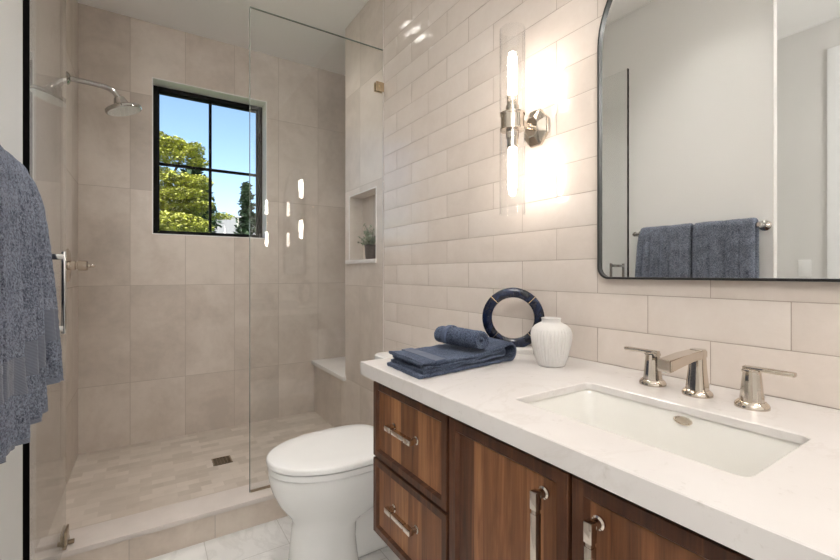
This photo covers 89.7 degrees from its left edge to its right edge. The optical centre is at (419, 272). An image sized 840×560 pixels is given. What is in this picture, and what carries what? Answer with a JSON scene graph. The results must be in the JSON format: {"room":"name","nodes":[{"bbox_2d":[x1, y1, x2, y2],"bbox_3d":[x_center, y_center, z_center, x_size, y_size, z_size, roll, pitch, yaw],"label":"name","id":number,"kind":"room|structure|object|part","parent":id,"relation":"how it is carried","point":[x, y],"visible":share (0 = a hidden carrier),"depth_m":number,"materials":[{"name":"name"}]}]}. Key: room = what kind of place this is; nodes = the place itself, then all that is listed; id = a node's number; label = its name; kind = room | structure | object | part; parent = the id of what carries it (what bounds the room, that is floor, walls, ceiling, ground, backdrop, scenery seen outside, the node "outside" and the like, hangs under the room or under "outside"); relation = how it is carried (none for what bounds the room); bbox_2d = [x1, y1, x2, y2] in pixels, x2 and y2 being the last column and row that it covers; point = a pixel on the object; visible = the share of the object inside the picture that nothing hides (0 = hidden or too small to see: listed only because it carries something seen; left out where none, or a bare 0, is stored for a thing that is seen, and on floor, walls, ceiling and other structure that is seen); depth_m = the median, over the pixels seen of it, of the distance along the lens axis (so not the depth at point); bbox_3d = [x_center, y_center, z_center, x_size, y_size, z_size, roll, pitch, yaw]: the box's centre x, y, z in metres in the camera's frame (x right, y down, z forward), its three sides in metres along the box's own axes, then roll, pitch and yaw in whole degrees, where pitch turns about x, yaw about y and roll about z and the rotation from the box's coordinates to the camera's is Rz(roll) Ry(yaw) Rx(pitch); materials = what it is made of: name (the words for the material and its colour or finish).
{"room":"bathroom","nodes":[
{"label":"bathroom","id":0,"kind":"room"},
{"bbox_2d":[0,0,77,559],"bbox_3d":[-1.442,-0.237,1.480,0.120,2.785,2.487,0,0,-33],"label":"wall","id":1,"kind":"structure","parent":0,"point":[44,163],"depth_m":1.62,"materials":[{"name":"paint"}]},
{"bbox_2d":[23,0,74,559],"bbox_3d":[-1.205,-0.108,1.347,0.169,2.273,0.650,0,0,-40],"label":"shower glass door","id":2,"kind":"structure","parent":1,"relation":"attached to","point":[56,531],"depth_m":1.41,"materials":[{"name":"clear glass"}]},
{"bbox_3d":[-1.182,-0.115,1.344,0.010,2.260,0.608,0,0,-33],"label":"glass pane","id":3,"kind":"part","parent":2,"relation":"part of","materials":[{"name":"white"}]},
{"bbox_3d":[-1.053,0.055,1.146,0.142,0.230,0.014,0,0,-33],"label":"handle","id":4,"kind":"part","parent":2,"relation":"part of","materials":[{"name":"silver metal"}]},
{"bbox_2d":[66,249,95,281],"bbox_3d":[-1.782,-0.039,2.221,0.118,0.176,0.176,0,0,-33],"label":"shower valve","id":5,"kind":"object","parent":1,"relation":"attached to","point":[71,265],"visible":0.91,"depth_m":2.20,"materials":[{"name":"silver metal"}]},
{"bbox_2d":[66,71,141,116],"bbox_3d":[-1.690,-0.950,2.270,0.325,0.182,0.174,0,0,-33],"label":"showerhead","id":6,"kind":"object","parent":1,"relation":"attached to","point":[121,106],"visible":1,"depth_m":2.26,"materials":[{"name":"silver metal"}]},
{"bbox_3d":[-1.726,-0.981,2.247,0.230,0.082,0.027,0,0,-33],"label":"arm","id":7,"kind":"part","parent":6,"relation":"part of","materials":[{"name":"silver metal"}]},
{"bbox_3d":[-1.621,-0.885,2.314,0.150,0.053,0.158,0,0,-33],"label":"nozzle plate","id":8,"kind":"part","parent":6,"relation":"part of","materials":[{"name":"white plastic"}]},
{"bbox_3d":[-0.861,-0.233,0.774,0.084,0.052,0.664,0,0,-33],"label":"towel bar","id":9,"kind":"object","parent":1,"relation":"attached to","visible":0},
{"bbox_2d":[0,283,5,463],"bbox_3d":[-0.742,0.040,0.662,0.096,0.622,0.276,0,0,-33],"label":"bath towel","id":10,"kind":"object","parent":9,"relation":"hanging from","point":[2,410],"visible":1,"depth_m":0.77,"materials":[{"name":"blue fabric"}]},
{"bbox_2d":[0,145,63,455],"bbox_3d":[-0.887,0.044,0.913,0.136,0.629,0.294,0,0,-30],"label":"bath towel","id":11,"kind":"object","parent":9,"relation":"hanging from","point":[32,351],"visible":0.99,"depth_m":0.91,"materials":[{"name":"blue fabric"}]},
{"bbox_2d":[66,411,333,530],"bbox_3d":[-1.124,1.175,2.507,1.552,0.160,1.110,0,0,-33],"label":"floor","id":12,"kind":"structure","parent":0,"point":[118,482],"depth_m":2.35,"materials":[{"name":"tile"}]},
{"bbox_2d":[211,455,232,465],"bbox_3d":[-1.153,1.093,2.459,0.100,0.004,0.100,0,0,-33],"label":"shower drain","id":13,"kind":"object","parent":12,"relation":"on","point":[225,459],"visible":1,"depth_m":2.46,"materials":[{"name":"brown metal"}]},
{"bbox_2d":[78,3,344,453],"bbox_3d":[-1.345,-0.237,3.122,2.092,2.785,0.180,0,0,-33],"label":"wall","id":14,"kind":"structure","parent":0,"point":[163,320],"depth_m":2.88,"materials":[{"name":"tile"}]},
{"bbox_2d":[153,85,261,237],"bbox_3d":[-1.524,-0.765,3.071,0.710,1.011,0.060,0,0,-33],"label":"window","id":15,"kind":"structure","parent":14,"relation":"in","point":[157,90],"depth_m":3.05,"materials":[{"name":"black metal"}]},
{"bbox_2d":[152,77,266,238],"bbox_3d":[-1.493,-0.765,3.023,0.724,1.025,0.183,0,0,-33],"label":"trim","id":16,"kind":"structure","parent":14,"relation":"attached to","point":[155,81],"depth_m":3.07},
{"bbox_2d":[77,0,368,75],"bbox_3d":[-0.580,-1.710,0.911,3.220,0.160,4.760,0,0,-33],"label":"ceiling","id":17,"kind":"structure","parent":0,"point":[225,21],"depth_m":2.72,"materials":[{"name":"white paint"}]},
{"bbox_2d":[147,516,399,559],"bbox_3d":[-0.401,1.205,0.175,2.718,0.100,3.330,0,0,-33],"label":"floor","id":18,"kind":"structure","parent":0,"point":[270,540],"depth_m":1.77,"materials":[{"name":"tile"}]},
{"bbox_2d":[266,350,400,559],"bbox_3d":[-0.254,0.770,1.755,0.736,0.770,0.430,0,0,-33],"label":"toilet","id":19,"kind":"object","parent":18,"relation":"on","point":[322,480],"visible":0.65,"depth_m":1.57,"materials":[{"name":"ceramic"}]},
{"bbox_3d":[-0.356,0.731,1.689,0.481,0.022,0.378,0,0,-33],"label":"seat","id":20,"kind":"part","parent":19,"relation":"part of","materials":[{"name":"white plastic"}]},
{"bbox_3d":[-0.353,0.703,1.691,0.499,0.027,0.386,0,0,-33],"label":"lid","id":21,"kind":"part","parent":19,"relation":"part of","materials":[{"name":"white plastic"}]},
{"bbox_3d":[-0.327,0.950,1.708,0.547,0.411,0.374,0,0,-33],"label":"bowl","id":22,"kind":"part","parent":19,"relation":"part of","materials":[{"name":"ceramic"}]},
{"bbox_3d":[-0.029,0.402,1.901,0.200,0.034,0.430,0,0,-33],"label":"tank lid","id":23,"kind":"part","parent":19,"relation":"part of","materials":[{"name":"ceramic"}]},
{"bbox_2d":[345,0,381,425],"bbox_3d":[-0.193,-0.237,2.697,0.382,2.785,0.537,0,0,-33],"label":"wall","id":24,"kind":"structure","parent":0,"point":[363,63],"depth_m":2.61,"materials":[{"name":"tile"}]},
{"bbox_2d":[383,0,839,409],"bbox_3d":[0.769,-0.237,0.977,0.121,2.785,3.400,0,0,-33],"label":"wall","id":25,"kind":"structure","parent":0,"point":[449,247],"depth_m":1.47,"materials":[{"name":"tile"}]},
{"bbox_2d":[32,479,274,559],"bbox_3d":[-0.818,1.040,1.970,1.460,0.021,0.160,0,0,-33],"label":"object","id":26,"kind":"structure","parent":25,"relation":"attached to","point":[106,533],"depth_m":1.78,"materials":[{"name":"stone"}]},
{"bbox_2d":[249,6,383,491],"bbox_3d":[-0.503,-0.110,2.171,0.706,2.278,0.036,0,0,-33],"label":"glass panel","id":27,"kind":"object","parent":26,"relation":"on","point":[378,86],"visible":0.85,"depth_m":1.98,"materials":[{"name":"clear glass"}]},
{"bbox_2d":[60,498,287,559],"bbox_3d":[-0.818,1.103,1.970,1.460,0.104,0.142,0,0,-33],"label":"shower curb","id":28,"kind":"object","parent":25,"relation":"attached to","point":[158,543],"depth_m":1.78,"materials":[{"name":"stone"}]},
{"bbox_2d":[345,259,376,263],"bbox_3d":[-0.333,-0.071,2.639,0.107,0.024,0.431,0,0,-33],"label":"trim","id":29,"kind":"structure","parent":25,"relation":"attached to","point":[361,260],"depth_m":2.58,"materials":[{"name":"white stone"}]},
{"bbox_2d":[358,223,375,258],"bbox_3d":[-0.327,-0.200,2.622,0.106,0.232,0.242,0,0,-33],"label":"potted plant","id":30,"kind":"object","parent":29,"relation":"on","point":[370,247],"visible":0.98,"depth_m":2.57,"materials":[{"name":"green plant"}]},
{"bbox_3d":[-0.301,-0.129,2.602,0.084,0.090,0.084,0,0,-33],"label":"pot","id":31,"kind":"part","parent":30,"relation":"part of","materials":[{"name":"grey ceramic"}]},
{"bbox_2d":[349,186,375,259],"bbox_3d":[-0.358,-0.291,2.601,0.004,0.420,0.390,0,0,-33],"label":"trim","id":32,"kind":"structure","parent":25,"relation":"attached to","point":[375,186],"depth_m":2.76,"materials":[{"name":"beige tile"}]},
{"bbox_2d":[382,0,383,351],"bbox_3d":[-0.206,-0.300,2.369,0.007,2.660,0.008,0,0,-33],"label":"trim","id":33,"kind":"structure","parent":25,"relation":"attached to","point":[382,0],"depth_m":2.37,"materials":[{"name":"stone"}]},
{"bbox_2d":[500,27,548,215],"bbox_3d":[0.332,-0.490,1.391,0.158,0.600,0.100,0,0,-33],"label":"wall sconce","id":34,"kind":"object","parent":25,"relation":"attached to","point":[535,128],"visible":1,"depth_m":1.36,"materials":[{"name":"silver metal"}]},
{"bbox_2d":[506,129,518,148],"bbox_3d":[0.300,-0.434,1.370,0.042,0.056,0.042,0,0,-33],"label":"socket","id":35,"kind":"object","parent":34,"relation":"attached to","point":[512,135],"depth_m":1.35,"materials":[{"name":"silver metal"}]},
{"bbox_2d":[506,94,518,109],"bbox_3d":[0.300,-0.546,1.370,0.042,0.056,0.042,0,0,-33],"label":"socket","id":36,"kind":"object","parent":34,"relation":"attached to","point":[512,99],"depth_m":1.35,"materials":[{"name":"silver metal"}]},
{"bbox_3d":[0.300,-0.334,1.370,0.029,0.143,0.029,0,0,-33],"label":"bulb","id":37,"kind":"part","parent":34,"relation":"part of","materials":[{"name":"white glass"}]},
{"bbox_3d":[0.300,-0.646,1.370,0.029,0.143,0.029,0,0,-33],"label":"bulb","id":38,"kind":"part","parent":34,"relation":"part of","materials":[{"name":"white glass"}]},
{"bbox_3d":[0.350,-0.490,1.403,0.053,0.032,0.032,0,0,-33],"label":"arm","id":39,"kind":"part","parent":34,"relation":"part of","materials":[{"name":"silver metal"}]},
{"bbox_2d":[373,381,753,559],"bbox_3d":[0.458,0.526,0.800,0.587,0.448,1.366,0,0,-33],"label":"vanity cabinet","id":40,"kind":"object","parent":25,"relation":"attached to","point":[445,488],"visible":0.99,"depth_m":0.83,"materials":[{"name":"brown wood"}]},
{"bbox_3d":[-0.049,0.414,1.084,0.029,0.021,0.133,0,0,-33],"label":"handle","id":41,"kind":"part","parent":40,"relation":"part of","materials":[{"name":"silver metal"}]},
{"bbox_3d":[-0.049,0.634,1.084,0.029,0.021,0.133,0,0,-33],"label":"handle","id":42,"kind":"part","parent":40,"relation":"part of","materials":[{"name":"silver metal"}]},
{"bbox_3d":[-0.029,0.421,1.085,0.009,0.174,0.317,0,0,-33],"label":"panel","id":43,"kind":"part","parent":40,"relation":"part of","materials":[{"name":"brown wood"}]},
{"bbox_3d":[-0.029,0.641,1.085,0.009,0.174,0.317,0,0,-33],"label":"panel","id":44,"kind":"part","parent":40,"relation":"part of","materials":[{"name":"brown wood"}]},
{"bbox_3d":[-0.031,0.641,1.084,0.019,0.212,0.355,0,0,-33],"label":"drawer","id":45,"kind":"part","parent":40,"relation":"part of","materials":[{"name":"brown wood"}]},
{"bbox_3d":[-0.031,0.421,1.084,0.019,0.212,0.355,0,0,-33],"label":"drawer","id":46,"kind":"part","parent":40,"relation":"part of","materials":[{"name":"brown wood"}]},
{"bbox_3d":[0.158,0.531,0.798,0.009,0.386,0.264,0,0,-33],"label":"panel","id":47,"kind":"part","parent":40,"relation":"part of","materials":[{"name":"brown wood"}]},
{"bbox_3d":[0.155,0.531,0.797,0.019,0.432,0.310,0,0,-33],"label":"door","id":48,"kind":"part","parent":40,"relation":"part of","materials":[{"name":"brown wood"}]},
{"bbox_3d":[0.195,0.441,0.693,0.029,0.175,0.021,0,0,-33],"label":"handle","id":49,"kind":"part","parent":40,"relation":"part of","materials":[{"name":"silver metal"}]},
{"bbox_3d":[0.250,0.441,0.609,0.029,0.175,0.021,0,0,-33],"label":"handle","id":50,"kind":"part","parent":40,"relation":"part of","materials":[{"name":"silver metal"}]},
{"bbox_2d":[360,351,839,559],"bbox_3d":[0.457,0.281,0.812,0.582,0.038,1.433,0,0,-33],"label":"countertop","id":51,"kind":"structure","parent":40,"relation":"on","point":[790,509],"depth_m":0.65,"materials":[{"name":"white stone"}]},
{"bbox_2d":[387,337,516,378],"bbox_3d":[0.099,0.234,1.235,0.410,0.057,0.185,0,0,-39],"label":"folded towel","id":52,"kind":"object","parent":51,"relation":"on","point":[440,359],"visible":0.87,"depth_m":1.16,"materials":[{"name":"blue fabric"}]},
{"bbox_2d":[434,325,488,349],"bbox_3d":[0.117,0.186,1.230,0.070,0.062,0.166,0,0,-43],"label":"rolled towel","id":53,"kind":"object","parent":52,"relation":"on","point":[449,334],"visible":1,"depth_m":1.20,"materials":[{"name":"blue fabric"}]},
{"bbox_2d":[482,288,543,353],"bbox_3d":[0.309,0.155,1.401,0.202,0.213,0.068,0,0,11],"label":"ring sculpture","id":54,"kind":"object","parent":51,"relation":"on","point":[521,343],"visible":0.81,"depth_m":1.40,"materials":[{"name":"blue stone"}]},
{"bbox_2d":[531,317,571,367],"bbox_3d":[0.373,0.195,1.202,0.114,0.135,0.114,0,0,-33],"label":"vase","id":55,"kind":"object","parent":51,"relation":"on","point":[551,339],"visible":1,"depth_m":1.16,"materials":[{"name":"ceramic"}]},
{"bbox_2d":[527,389,800,476],"bbox_3d":[0.411,0.360,0.778,0.292,0.161,0.452,0,0,-33],"label":"sink","id":56,"kind":"object","parent":51,"relation":"in","point":[734,450],"visible":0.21,"depth_m":0.84,"materials":[{"name":"ceramic"}]},
{"bbox_2d":[624,346,796,411],"bbox_3d":[0.553,0.213,0.880,0.174,0.098,0.331,0,0,-33],"label":"faucet","id":57,"kind":"object","parent":51,"relation":"on","point":[751,397],"visible":1,"depth_m":0.87,"materials":[{"name":"silver metal"}]},
{"bbox_3d":[0.534,0.189,1.017,0.023,0.014,0.082,0,0,-33],"label":"lever","id":58,"kind":"part","parent":57,"relation":"part of","materials":[{"name":"silver metal"}]},
{"bbox_3d":[0.548,0.221,0.995,0.041,0.058,0.041,0,0,-33],"label":"handle","id":59,"kind":"part","parent":57,"relation":"part of","materials":[{"name":"silver metal"}]},
{"bbox_3d":[0.546,0.180,0.875,0.154,0.032,0.027,0,0,-33],"label":"spout arm","id":60,"kind":"part","parent":57,"relation":"part of","materials":[{"name":"silver metal"}]},
{"bbox_3d":[0.649,0.221,0.825,0.041,0.058,0.041,0,0,-33],"label":"handle","id":61,"kind":"part","parent":57,"relation":"part of","materials":[{"name":"silver metal"}]},
{"bbox_3d":[0.663,0.189,0.803,0.023,0.014,0.082,0,0,-33],"label":"lever","id":62,"kind":"part","parent":57,"relation":"part of","materials":[{"name":"silver metal"}]},
{"bbox_3d":[0.329,0.531,0.535,0.009,0.386,0.260,0,0,-33],"label":"panel","id":63,"kind":"part","parent":40,"relation":"part of","materials":[{"name":"brown wood"}]},
{"bbox_3d":[0.327,0.531,0.533,0.019,0.432,0.306,0,0,-33],"label":"door","id":64,"kind":"part","parent":40,"relation":"part of","materials":[{"name":"brown wood"}]},
{"bbox_2d":[597,0,839,281],"bbox_3d":[0.688,-0.452,0.968,0.021,0.937,0.616,0,0,-33],"label":"wall mirror","id":65,"kind":"object","parent":25,"relation":"attached to","point":[718,121],"visible":1,"depth_m":0.97,"materials":[{"name":"black metal"}]},
{"bbox_3d":[-0.313,-0.238,3.297,0.130,2.785,0.670,0,0,-33],"label":"wall","id":66,"kind":"structure","parent":0,"visible":0},
{"bbox_2d":[311,357,345,380],"bbox_3d":[-0.528,0.704,3.166,0.374,0.029,0.636,0,0,-33],"label":"trim","id":67,"kind":"structure","parent":66,"relation":"attached to","point":[335,367],"depth_m":3.14,"materials":[{"name":"white stone"}]},
{"bbox_2d":[314,366,344,427],"bbox_3d":[-0.521,0.937,3.177,0.350,0.436,0.624,0,0,-33],"label":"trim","id":68,"kind":"structure","parent":66,"relation":"attached to","point":[329,391],"depth_m":3.07,"materials":[{"name":"stone"}]},
{"label":"outside","id":69,"kind":"structure","parent":0,"visible":0},
{"bbox_3d":[-15.911,2.055,33.645,70.000,0.200,66.240,0,0,-33],"label":"lawn","id":70,"kind":"structure","parent":69,"visible":0},
{"bbox_2d":[167,157,221,232],"bbox_3d":[-6.129,-0.675,11.430,2.946,5.260,2.901,0,0,-33],"label":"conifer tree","id":71,"kind":"object","parent":70,"relation":"on","point":[190,171],"visible":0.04,"depth_m":11.48,"materials":[{"name":"green plant"}]},
{"bbox_2d":[160,131,234,232],"bbox_3d":[-3.986,-0.229,6.232,2.343,4.371,1.161,0,0,-36],"label":"maple tree","id":72,"kind":"object","parent":70,"relation":"on","point":[178,194],"visible":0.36,"depth_m":6.27,"materials":[{"name":"green plant"}]},
{"bbox_2d":[214,216,255,234],"bbox_3d":[-8.072,-0.505,21.589,15.000,4.920,6.000,0,0,-33],"label":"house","id":73,"kind":"structure","parent":70,"relation":"on","point":[228,226],"depth_m":19.58,"materials":[{"name":"white"}]},
{"bbox_2d":[233,181,256,235],"bbox_3d":[-6.802,-0.823,16.470,1.460,5.557,1.490,0,0,-6],"label":"conifer tree","id":74,"kind":"object","parent":70,"relation":"on","point":[243,221],"visible":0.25,"depth_m":16.34,"materials":[{"name":"green plant"}]}
]}

